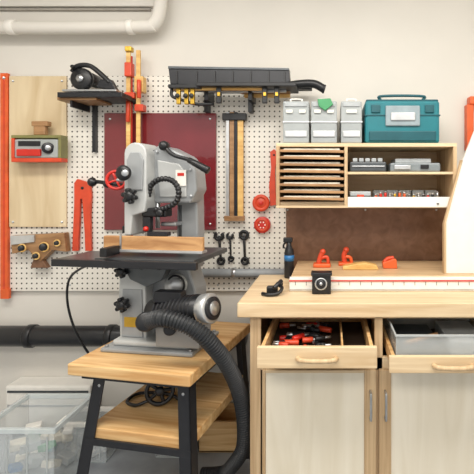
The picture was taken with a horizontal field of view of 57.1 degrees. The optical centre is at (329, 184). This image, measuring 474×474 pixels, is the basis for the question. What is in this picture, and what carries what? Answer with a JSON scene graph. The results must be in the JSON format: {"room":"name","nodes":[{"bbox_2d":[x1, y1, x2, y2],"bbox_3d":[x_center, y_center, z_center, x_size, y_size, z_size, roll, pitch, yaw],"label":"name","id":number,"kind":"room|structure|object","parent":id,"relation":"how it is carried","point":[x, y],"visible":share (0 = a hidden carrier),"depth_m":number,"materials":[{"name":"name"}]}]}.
{"room":"woodworking shop","nodes":[
{"label":"woodworking shop","id":0,"kind":"room"},
{"bbox_2d":[0,429,249,473],"bbox_3d":[-0.500,1.440,0.500,4.200,0.100,4.000,0,0,0],"label":"floor","id":1,"kind":"structure","parent":0,"point":[112,461],"depth_m":2.11,"materials":[{"name":"concrete"}]},
{"bbox_2d":[6,420,78,473],"bbox_3d":[-1.386,1.232,2.010,0.352,0.315,0.324,0,0,0],"label":"scraps","id":2,"kind":"object","parent":1,"relation":"on","point":[31,441],"visible":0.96,"depth_m":1.96,"materials":[{"name":"clear plastic"}]},
{"bbox_2d":[56,406,115,458],"bbox_3d":[-1.235,1.288,2.170,0.254,0.205,0.164,0,0,0],"label":"storage bin","id":3,"kind":"object","parent":1,"relation":"on","point":[76,444],"visible":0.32,"depth_m":2.13,"materials":[{"name":"clear plastic"}]},
{"bbox_2d":[68,321,249,473],"bbox_3d":[-0.727,1.055,1.929,0.575,0.670,0.630,0,0,11],"label":"stand","id":4,"kind":"object","parent":1,"relation":"on","point":[174,428],"visible":0.74,"depth_m":1.69,"materials":[{"name":"brown wood"}]},
{"bbox_2d":[51,141,226,356],"bbox_3d":[-0.779,0.261,1.888,0.713,0.916,0.411,0,0,9],"label":"saw","id":5,"kind":"object","parent":4,"relation":"on","point":[156,270],"visible":0.95,"depth_m":1.83,"materials":[{"name":"grey paint"}]},
{"bbox_2d":[66,267,89,353],"bbox_3d":[-1.202,0.705,2.103,0.242,0.688,0.551,0,0,-24],"label":"power cable","id":6,"kind":"object","parent":5,"relation":"attached to","point":[80,268],"visible":0.47,"depth_m":2.17,"materials":[{"name":"black plastic"}]},
{"bbox_2d":[125,385,177,406],"bbox_3d":[-0.785,0.913,1.902,0.272,0.131,0.139,0,0,0],"label":"handwheel","id":7,"kind":"object","parent":4,"relation":"on","point":[160,391],"visible":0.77,"depth_m":1.85,"materials":[{"name":"black plastic"}]},
{"bbox_2d":[143,309,249,473],"bbox_3d":[-0.522,0.933,1.765,0.295,0.907,0.430,0,0,20],"label":"hose","id":8,"kind":"object","parent":1,"relation":"on","point":[201,334],"visible":0.98,"depth_m":1.70,"materials":[{"name":"rubber"}]},
{"bbox_2d":[199,403,236,452],"bbox_3d":[-0.580,1.310,2.275,0.200,0.160,0.190,0,0,0],"label":"wooden crate","id":9,"kind":"object","parent":1,"relation":"on","point":[221,436],"visible":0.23,"depth_m":2.18,"materials":[{"name":"brown wood"}]},
{"bbox_2d":[237,275,473,473],"bbox_3d":[0.282,0.940,2.037,1.335,0.900,0.645,0,0,0],"label":"base cabinet","id":10,"kind":"object","parent":1,"relation":"on","point":[377,420],"visible":0.8,"depth_m":1.76,"materials":[{"name":"brown wood"}]},
{"bbox_2d":[261,279,283,296],"bbox_3d":[-0.256,0.458,1.880,0.098,0.063,0.096,0,0,0],"label":"clamp","id":11,"kind":"object","parent":10,"relation":"on","point":[272,290],"visible":1,"depth_m":1.87,"materials":[{"name":"black plastic"}]},
{"bbox_2d":[283,237,293,278],"bbox_3d":[-0.217,0.384,2.221,0.056,0.212,0.053,0,0,36],"label":"spray bottle","id":12,"kind":"object","parent":10,"relation":"on","point":[289,253],"visible":0.94,"depth_m":2.20,"materials":[{"name":"black plastic"}]},
{"bbox_2d":[257,318,376,367],"bbox_3d":[-0.050,0.659,1.842,0.459,0.082,0.557,0,0,0],"label":"drawer","id":13,"kind":"object","parent":10,"relation":"in","point":[287,342],"visible":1,"depth_m":1.71,"materials":[{"name":"brown wood"}]},
{"bbox_2d":[311,271,331,293],"bbox_3d":[-0.038,0.441,1.892,0.094,0.097,0.076,0,0,0],"label":"fence stop block","id":14,"kind":"object","parent":10,"relation":"on","point":[321,280],"visible":1,"depth_m":1.88,"materials":[{"name":"black plastic"}]},
{"bbox_2d":[289,261,473,290],"bbox_3d":[0.371,0.457,2.146,1.117,0.064,0.429,0,0,0],"label":"fence","id":15,"kind":"object","parent":10,"relation":"on","point":[408,275],"visible":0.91,"depth_m":1.94,"materials":[{"name":"brown wood"}]},
{"bbox_2d":[313,249,330,267],"bbox_3d":[-0.042,0.378,2.180,0.090,0.093,0.060,0,0,0],"label":"block","id":16,"kind":"object","parent":15,"relation":"on","point":[318,264],"visible":1,"depth_m":2.17,"materials":[{"name":"orange plastic"}]},
{"bbox_2d":[338,247,352,265],"bbox_3d":[0.085,0.377,2.230,0.080,0.096,0.060,0,0,0],"label":"block","id":17,"kind":"object","parent":15,"relation":"on","point":[344,255],"visible":0.98,"depth_m":2.22,"materials":[{"name":"orange plastic"}]},
{"bbox_2d":[343,261,378,269],"bbox_3d":[0.154,0.408,2.125,0.178,0.034,0.050,0,0,0],"label":"block","id":18,"kind":"object","parent":15,"relation":"on","point":[364,265],"visible":1,"depth_m":2.10,"materials":[{"name":"yellow wood"}]},
{"bbox_2d":[382,256,396,268],"bbox_3d":[0.304,0.394,2.152,0.074,0.062,0.045,0,0,0],"label":"block","id":19,"kind":"object","parent":15,"relation":"on","point":[389,262],"visible":1,"depth_m":2.13,"materials":[{"name":"orange plastic"}]},
{"bbox_2d":[442,131,473,272],"bbox_3d":[0.738,0.056,2.028,0.384,0.737,0.024,0,0,0],"label":"sheet","id":20,"kind":"object","parent":15,"relation":"on","point":[458,222],"visible":1,"depth_m":2.02,"materials":[{"name":"white laminate"}]},
{"bbox_2d":[383,318,473,372],"bbox_3d":[0.469,0.649,1.842,0.486,0.138,0.557,0,0,0],"label":"drawer","id":21,"kind":"object","parent":10,"relation":"in","point":[411,345],"visible":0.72,"depth_m":1.72,"materials":[{"name":"brown wood"}]},
{"bbox_2d":[0,0,473,428],"bbox_3d":[-0.500,0.015,2.445,4.200,2.750,0.110,0,0,0],"label":"wall","id":22,"kind":"structure","parent":0,"point":[362,50],"depth_m":2.39,"materials":[{"name":"white paint"}]},
{"bbox_2d":[6,377,100,439],"bbox_3d":[-1.532,1.241,2.328,0.469,0.309,0.123,0,0,0],"label":"baseboard heater","id":23,"kind":"object","parent":22,"relation":"attached to","point":[48,400],"visible":0.69,"depth_m":2.27,"materials":[{"name":"white metal"}]},
{"bbox_2d":[0,0,153,10],"bbox_3d":[-1.620,-1.019,2.374,1.386,0.063,0.029,0,0,0],"label":"trim","id":24,"kind":"structure","parent":22,"relation":"attached to","point":[5,5],"depth_m":2.36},
{"bbox_2d":[0,0,166,34],"bbox_3d":[-1.568,-1.110,2.300,1.355,0.573,0.080,0,0,0],"label":"pipe","id":25,"kind":"object","parent":22,"relation":"attached to","point":[130,26],"depth_m":2.27,"materials":[{"name":"white plastic"}]},
{"bbox_2d":[0,324,247,347],"bbox_3d":[-1.392,0.834,2.324,1.856,0.124,0.131,0,0,0],"label":"drain pipe","id":26,"kind":"object","parent":22,"relation":"attached to","point":[31,335],"visible":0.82,"depth_m":2.27,"materials":[{"name":"black plastic"}]},
{"bbox_2d":[10,76,285,290],"bbox_3d":[-1.067,-0.009,2.376,1.639,1.211,0.026,0,0,0],"label":"pegboard","id":27,"kind":"object","parent":22,"relation":"attached to","point":[263,129],"visible":0.41,"depth_m":2.37,"materials":[{"name":"metal"}]},
{"bbox_2d":[0,73,10,298],"bbox_3d":[-1.818,0.006,2.352,0.050,1.262,0.028,0,0,0],"label":"spirit level","id":28,"kind":"object","parent":27,"relation":"hanging from","point":[5,290],"visible":1,"depth_m":2.35,"materials":[{"name":"plastic"}]},
{"bbox_2d":[9,76,66,226],"bbox_3d":[-1.638,-0.188,2.355,0.319,0.845,0.021,0,0,0],"label":"plywood panel","id":29,"kind":"object","parent":27,"relation":"attached to","point":[37,191],"visible":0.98,"depth_m":2.35,"materials":[{"name":"brown wood"}]},
{"bbox_2d":[11,121,67,162],"bbox_3d":[-1.593,-0.235,2.296,0.282,0.223,0.111,0,0,0],"label":"radio","id":30,"kind":"object","parent":29,"relation":"attached to","point":[40,147],"visible":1,"depth_m":2.27,"materials":[{"name":"green plastic"}]},
{"bbox_2d":[10,232,70,267],"bbox_3d":[-1.606,0.361,2.326,0.307,0.193,0.078,0,0,0],"label":"doweling jig","id":31,"kind":"object","parent":27,"relation":"hanging from","point":[41,246],"visible":1,"depth_m":2.31,"materials":[{"name":"brown wood"}]},
{"bbox_2d":[72,179,92,250],"bbox_3d":[-1.385,0.167,2.351,0.106,0.401,0.031,0,0,0],"label":"orange featherboard","id":32,"kind":"object","parent":27,"relation":"attached to","point":[83,194],"visible":0.97,"depth_m":2.34,"materials":[{"name":"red plastic"}]},
{"bbox_2d":[57,92,135,151],"bbox_3d":[-1.249,-0.332,2.268,0.349,0.297,0.196,0,0,0],"label":"wall shelf","id":33,"kind":"object","parent":27,"relation":"attached to","point":[82,101],"visible":0.91,"depth_m":2.23,"materials":[{"name":"black metal"}]},
{"bbox_2d":[62,63,120,91],"bbox_3d":[-1.262,-0.570,2.268,0.283,0.158,0.145,0,0,0],"label":"saw","id":34,"kind":"object","parent":33,"relation":"on","point":[82,79],"visible":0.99,"depth_m":2.22,"materials":[{"name":"metal"}]},
{"bbox_2d":[122,46,135,235],"bbox_3d":[-1.097,-0.240,2.321,0.065,1.042,0.088,0,0,0],"label":"clamp","id":35,"kind":"object","parent":27,"relation":"hanging from","point":[128,65],"visible":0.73,"depth_m":2.30,"materials":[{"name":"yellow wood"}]},
{"bbox_2d":[134,50,145,142],"bbox_3d":[-1.040,-0.257,2.312,0.049,0.964,0.106,0,0,0],"label":"clamp","id":36,"kind":"object","parent":27,"relation":"hanging from","point":[139,81],"visible":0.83,"depth_m":2.30,"materials":[{"name":"yellow wood"}]},
{"bbox_2d":[104,113,216,229],"bbox_3d":[-0.949,-0.075,2.352,0.626,0.653,0.027,0,0,0],"label":"panel","id":37,"kind":"object","parent":27,"relation":"attached to","point":[195,134],"visible":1,"depth_m":2.35,"materials":[{"name":"metal"}]},
{"bbox_2d":[214,232,224,264],"bbox_3d":[-0.618,0.355,2.353,0.066,0.189,0.025,0,0,0],"label":"wrench","id":38,"kind":"object","parent":27,"relation":"hanging from","point":[219,238],"visible":1,"depth_m":2.34,"materials":[{"name":"black metal"}]},
{"bbox_2d":[226,233,233,261],"bbox_3d":[-0.559,0.350,2.354,0.047,0.165,0.023,0,0,0],"label":"wrench","id":39,"kind":"object","parent":27,"relation":"hanging from","point":[229,237],"visible":1,"depth_m":2.35,"materials":[{"name":"black metal"}]},
{"bbox_2d":[222,112,246,220],"bbox_3d":[-0.529,-0.102,2.340,0.132,0.604,0.050,0,0,0],"label":"fence","id":40,"kind":"object","parent":27,"relation":"attached to","point":[234,121],"visible":1,"depth_m":2.33,"materials":[{"name":"wood"}]},
{"bbox_2d":[239,230,248,264],"bbox_3d":[-0.481,0.350,2.353,0.060,0.200,0.024,0,0,0],"label":"wrench","id":41,"kind":"object","parent":27,"relation":"hanging from","point":[246,232],"visible":1,"depth_m":2.34,"materials":[{"name":"black metal"}]},
{"bbox_2d":[168,66,325,113],"bbox_3d":[-0.424,-0.504,2.248,0.807,0.205,0.236,0,0,0],"label":"tool rack","id":42,"kind":"object","parent":27,"relation":"attached to","point":[253,83],"visible":1,"depth_m":2.14,"materials":[{"name":"black metal"}]},
{"bbox_2d":[252,194,269,211],"bbox_3d":[-0.384,0.100,2.344,0.096,0.096,0.045,0,0,0],"label":"pad","id":43,"kind":"object","parent":27,"relation":"attached to","point":[260,202],"visible":1,"depth_m":2.33,"materials":[{"name":"red plastic"}]},
{"bbox_2d":[254,217,270,232],"bbox_3d":[-0.378,0.222,2.347,0.090,0.090,0.037,0,0,0],"label":"pad","id":44,"kind":"object","parent":27,"relation":"attached to","point":[261,224],"visible":1,"depth_m":2.33,"materials":[{"name":"red plastic"}]},
{"bbox_2d":[269,149,275,205],"bbox_3d":[-0.316,-0.042,2.354,0.050,0.317,0.024,0,0,0],"label":"stick","id":45,"kind":"object","parent":27,"relation":"attached to","point":[272,184],"visible":0.85,"depth_m":2.35,"materials":[{"name":"red plastic"}]},
{"bbox_2d":[202,267,283,278],"bbox_3d":[-0.605,0.490,2.333,0.788,0.062,0.064,0,0,0],"label":"conduit pipe","id":46,"kind":"object","parent":22,"relation":"attached to","point":[234,272],"visible":0.62,"depth_m":2.31,"materials":[{"name":"grey metal"}]},
{"bbox_2d":[286,208,446,267],"bbox_3d":[0.335,0.304,2.379,1.190,0.369,0.020,0,0,0],"label":"backsplash","id":47,"kind":"structure","parent":22,"relation":"attached to","point":[369,234],"depth_m":2.37,"materials":[{"name":"wood"}]},
{"bbox_2d":[276,143,456,207],"bbox_3d":[0.178,-0.046,2.214,0.883,0.317,0.352,0,0,0],"label":"upper cabinet","id":48,"kind":"object","parent":22,"relation":"attached to","point":[445,154],"visible":0.77,"depth_m":2.10,"materials":[{"name":"brown wood"}]},
{"bbox_2d":[282,98,310,142],"bbox_3d":[-0.167,-0.318,2.187,0.134,0.224,0.274,0,0,0],"label":"parts organiser","id":49,"kind":"object","parent":48,"relation":"on","point":[296,114],"visible":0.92,"depth_m":2.06,"materials":[{"name":"plastic"}]},
{"bbox_2d":[280,149,343,200],"bbox_3d":[-0.088,-0.051,2.179,0.310,0.253,0.302,0,0,0],"label":"trays","id":50,"kind":"object","parent":48,"relation":"on","point":[314,158],"visible":1,"depth_m":2.03,"materials":[{"name":"brown wood"}]},
{"bbox_2d":[310,98,337,142],"bbox_3d":[-0.029,-0.318,2.182,0.134,0.224,0.284,0,0,0],"label":"parts organiser","id":51,"kind":"object","parent":48,"relation":"on","point":[323,121],"visible":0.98,"depth_m":2.06,"materials":[{"name":"plastic"}]},
{"bbox_2d":[339,98,362,142],"bbox_3d":[0.105,-0.318,2.187,0.109,0.224,0.274,0,0,0],"label":"parts organiser","id":52,"kind":"object","parent":48,"relation":"on","point":[350,128],"visible":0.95,"depth_m":2.06,"materials":[{"name":"plastic"}]},
{"bbox_2d":[348,191,370,196],"bbox_3d":[0.151,0.057,2.161,0.105,0.050,0.178,0,0,0],"label":"case","id":53,"kind":"object","parent":48,"relation":"in","point":[350,193],"visible":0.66,"depth_m":2.08,"materials":[{"name":"white plastic"}]},
{"bbox_2d":[348,158,385,171],"bbox_3d":[0.188,-0.099,2.182,0.180,0.068,0.236,0,0,0],"label":"tool case","id":54,"kind":"object","parent":48,"relation":"in","point":[361,166],"visible":0.98,"depth_m":2.07,"materials":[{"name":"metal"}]},
{"bbox_2d":[362,94,440,142],"bbox_3d":[0.357,-0.328,2.197,0.374,0.246,0.294,0,0,0],"label":"case","id":55,"kind":"object","parent":48,"relation":"on","point":[384,120],"visible":0.93,"depth_m":2.07,"materials":[{"name":"teal plastic"}]},
{"bbox_2d":[372,190,436,196],"bbox_3d":[0.394,0.054,2.243,0.332,0.055,0.094,0,0,0],"label":"bins","id":56,"kind":"object","parent":48,"relation":"on","point":[411,192],"visible":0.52,"depth_m":2.20,"materials":[{"name":"plastic"}]},
{"bbox_2d":[374,191,438,196],"bbox_3d":[0.404,0.057,2.130,0.372,0.050,0.060,0,0,0],"label":"router bits","id":57,"kind":"object","parent":48,"relation":"on","point":[385,192],"visible":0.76,"depth_m":2.12,"materials":[{"name":"red"}]},
{"bbox_2d":[385,159,439,171],"bbox_3d":[0.423,-0.099,2.186,0.250,0.068,0.228,0,0,0],"label":"tool case","id":58,"kind":"object","parent":48,"relation":"in","point":[396,165],"visible":0.95,"depth_m":2.08,"materials":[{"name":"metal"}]},
{"bbox_2d":[464,96,473,150],"bbox_3d":[0.826,-0.336,2.359,0.124,0.316,0.062,0,0,0],"label":"clamp","id":59,"kind":"object","parent":22,"relation":"attached to","point":[469,108],"visible":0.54,"depth_m":2.34,"materials":[{"name":"plastic"}]}
]}

